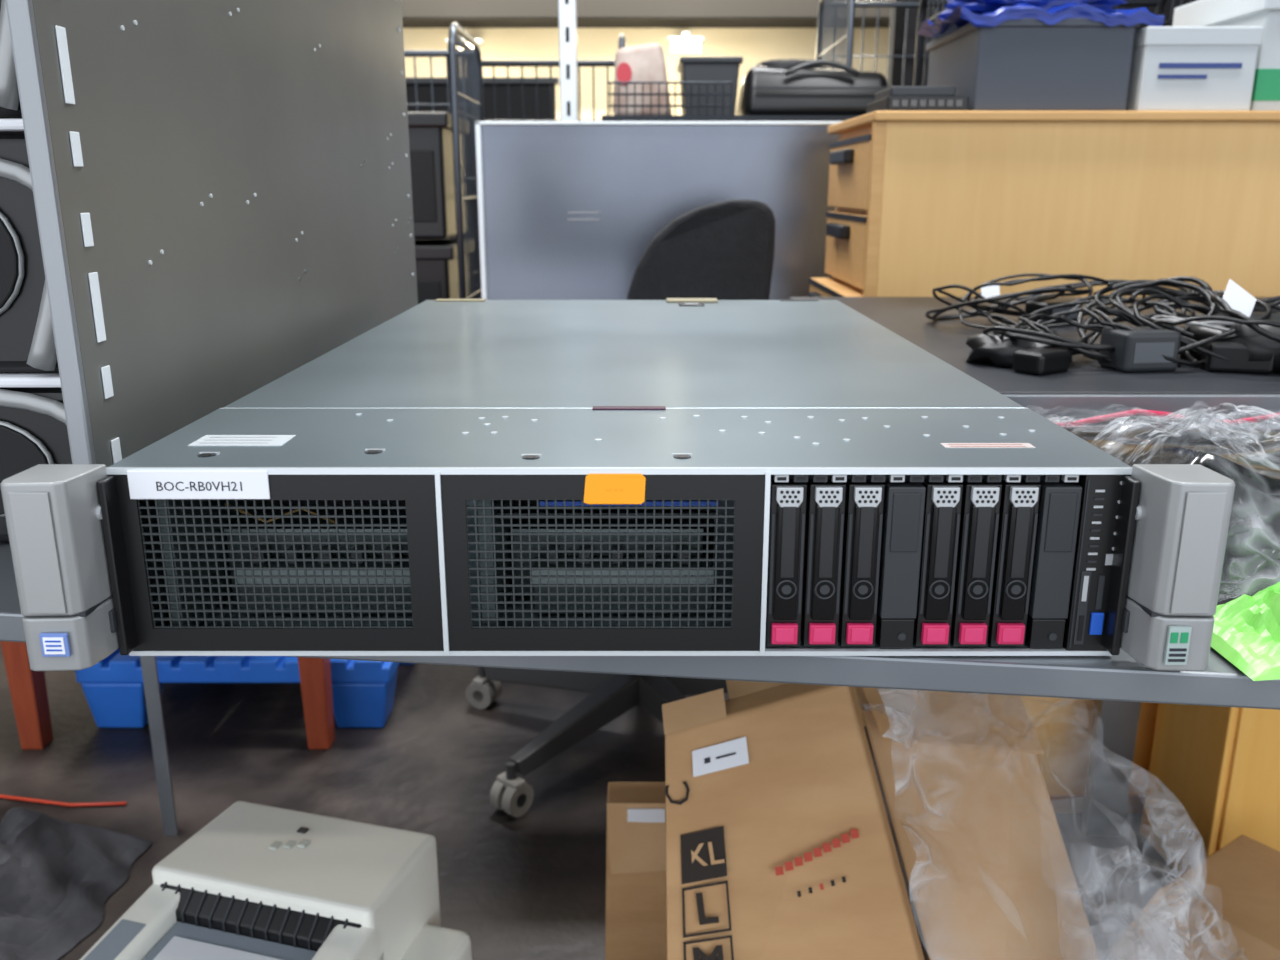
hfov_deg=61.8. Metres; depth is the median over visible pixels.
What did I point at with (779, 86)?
case
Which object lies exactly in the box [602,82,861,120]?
storage rack
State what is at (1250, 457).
plastic bag
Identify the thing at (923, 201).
filing cabinet
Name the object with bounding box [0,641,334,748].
wooden legs
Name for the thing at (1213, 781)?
base cabinet
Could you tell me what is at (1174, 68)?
storage box
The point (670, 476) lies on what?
server
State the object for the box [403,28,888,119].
wall
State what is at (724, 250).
office chair
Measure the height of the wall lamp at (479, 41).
0.109 m
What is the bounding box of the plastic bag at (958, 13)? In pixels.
[917,0,1164,37]
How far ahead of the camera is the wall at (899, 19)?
4.65 m
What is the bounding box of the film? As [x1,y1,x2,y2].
[863,703,1203,959]
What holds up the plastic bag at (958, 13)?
on the box at (1028, 64)
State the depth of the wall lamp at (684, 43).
6.05 m
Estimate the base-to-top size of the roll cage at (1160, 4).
1.630 m
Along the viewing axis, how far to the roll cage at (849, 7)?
4.35 m
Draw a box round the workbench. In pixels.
[0,421,1279,835]
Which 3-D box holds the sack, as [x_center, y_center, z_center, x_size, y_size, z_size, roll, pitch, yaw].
[0.009,-1.156,3.115,0.174,0.204,0.209,0,15,0]
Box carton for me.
[1172,0,1279,110]
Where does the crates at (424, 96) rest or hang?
on the floor
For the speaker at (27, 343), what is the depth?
0.59 m
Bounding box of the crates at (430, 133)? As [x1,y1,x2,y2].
[408,112,473,303]
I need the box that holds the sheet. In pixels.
[0,807,151,959]
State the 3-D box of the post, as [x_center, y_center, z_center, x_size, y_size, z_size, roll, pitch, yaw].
[-0.205,-0.969,3.162,0.110,2.200,0.110,0,15,0]
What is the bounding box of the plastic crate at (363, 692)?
[75,649,413,727]
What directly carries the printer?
on the floor
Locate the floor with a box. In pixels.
[0,643,1178,959]
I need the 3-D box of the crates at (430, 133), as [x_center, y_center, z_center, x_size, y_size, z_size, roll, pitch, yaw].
[-0.885,-0.571,3.276,0.710,1.028,0.420,0,15,0]
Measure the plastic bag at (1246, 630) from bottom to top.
0.043 m
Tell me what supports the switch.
on the filing cabinet at (923, 201)
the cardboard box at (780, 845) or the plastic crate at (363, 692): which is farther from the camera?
the plastic crate at (363, 692)
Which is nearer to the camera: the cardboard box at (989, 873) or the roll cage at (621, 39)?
the cardboard box at (989, 873)
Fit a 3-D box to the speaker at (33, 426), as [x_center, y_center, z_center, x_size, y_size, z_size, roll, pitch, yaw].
[-0.383,-0.035,0.710,0.182,0.102,0.212,0,15,0]
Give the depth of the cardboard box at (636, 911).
1.31 m
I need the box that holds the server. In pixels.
[0,298,1234,670]
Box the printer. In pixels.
[80,801,471,959]
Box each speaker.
[0,0,21,118]
[0,119,58,372]
[0,373,71,542]
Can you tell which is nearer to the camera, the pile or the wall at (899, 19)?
the pile
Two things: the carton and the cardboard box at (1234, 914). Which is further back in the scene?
the carton
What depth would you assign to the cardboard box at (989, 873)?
1.13 m
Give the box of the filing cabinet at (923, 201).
[808,111,1279,725]
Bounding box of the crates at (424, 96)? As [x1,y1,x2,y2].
[406,77,559,291]
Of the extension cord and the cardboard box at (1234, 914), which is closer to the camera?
the cardboard box at (1234, 914)
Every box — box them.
[605,782,666,959]
[662,680,924,959]
[856,687,1099,959]
[926,18,1139,110]
[1110,835,1279,959]
[1125,26,1262,110]
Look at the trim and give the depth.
6.12 m
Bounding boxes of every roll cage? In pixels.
[404,22,483,298]
[447,33,625,298]
[816,0,941,87]
[913,0,1191,85]
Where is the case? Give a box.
[736,59,887,114]
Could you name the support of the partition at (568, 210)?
on the floor
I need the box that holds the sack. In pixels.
[613,43,671,114]
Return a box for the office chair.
[466,200,774,816]
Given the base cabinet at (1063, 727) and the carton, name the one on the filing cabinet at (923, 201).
the carton
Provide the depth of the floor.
1.85 m
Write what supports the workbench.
on the floor
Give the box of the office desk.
[789,297,1279,420]
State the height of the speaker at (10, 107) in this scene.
0.154 m
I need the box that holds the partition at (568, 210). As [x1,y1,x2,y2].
[475,121,842,299]
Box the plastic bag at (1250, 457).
[1045,402,1279,604]
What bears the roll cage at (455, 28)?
on the floor
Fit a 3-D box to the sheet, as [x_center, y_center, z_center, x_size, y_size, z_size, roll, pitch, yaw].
[-1.058,0.564,1.481,0.609,0.125,0.433,0,15,0]
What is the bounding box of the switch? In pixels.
[866,86,968,113]
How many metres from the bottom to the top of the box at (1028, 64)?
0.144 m
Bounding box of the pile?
[925,273,1279,375]
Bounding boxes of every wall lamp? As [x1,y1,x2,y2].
[446,36,482,48]
[668,32,703,51]
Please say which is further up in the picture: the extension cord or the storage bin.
the storage bin
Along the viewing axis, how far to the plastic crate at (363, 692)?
2.02 m
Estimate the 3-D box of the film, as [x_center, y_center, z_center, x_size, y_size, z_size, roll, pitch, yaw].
[0.396,0.447,1.107,0.972,0.546,0.451,0,15,0]
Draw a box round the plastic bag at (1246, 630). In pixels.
[1211,582,1279,680]
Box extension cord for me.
[0,795,126,806]
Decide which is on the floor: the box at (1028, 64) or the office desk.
the office desk
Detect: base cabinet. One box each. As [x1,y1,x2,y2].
[1020,696,1157,812]
[1140,703,1279,874]
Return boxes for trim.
[402,0,890,27]
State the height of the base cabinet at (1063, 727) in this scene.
0.640 m
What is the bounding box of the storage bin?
[677,57,742,114]
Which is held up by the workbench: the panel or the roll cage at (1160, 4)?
the panel
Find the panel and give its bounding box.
[5,0,417,466]
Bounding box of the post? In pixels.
[558,0,577,120]
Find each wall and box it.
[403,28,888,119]
[886,0,1197,86]

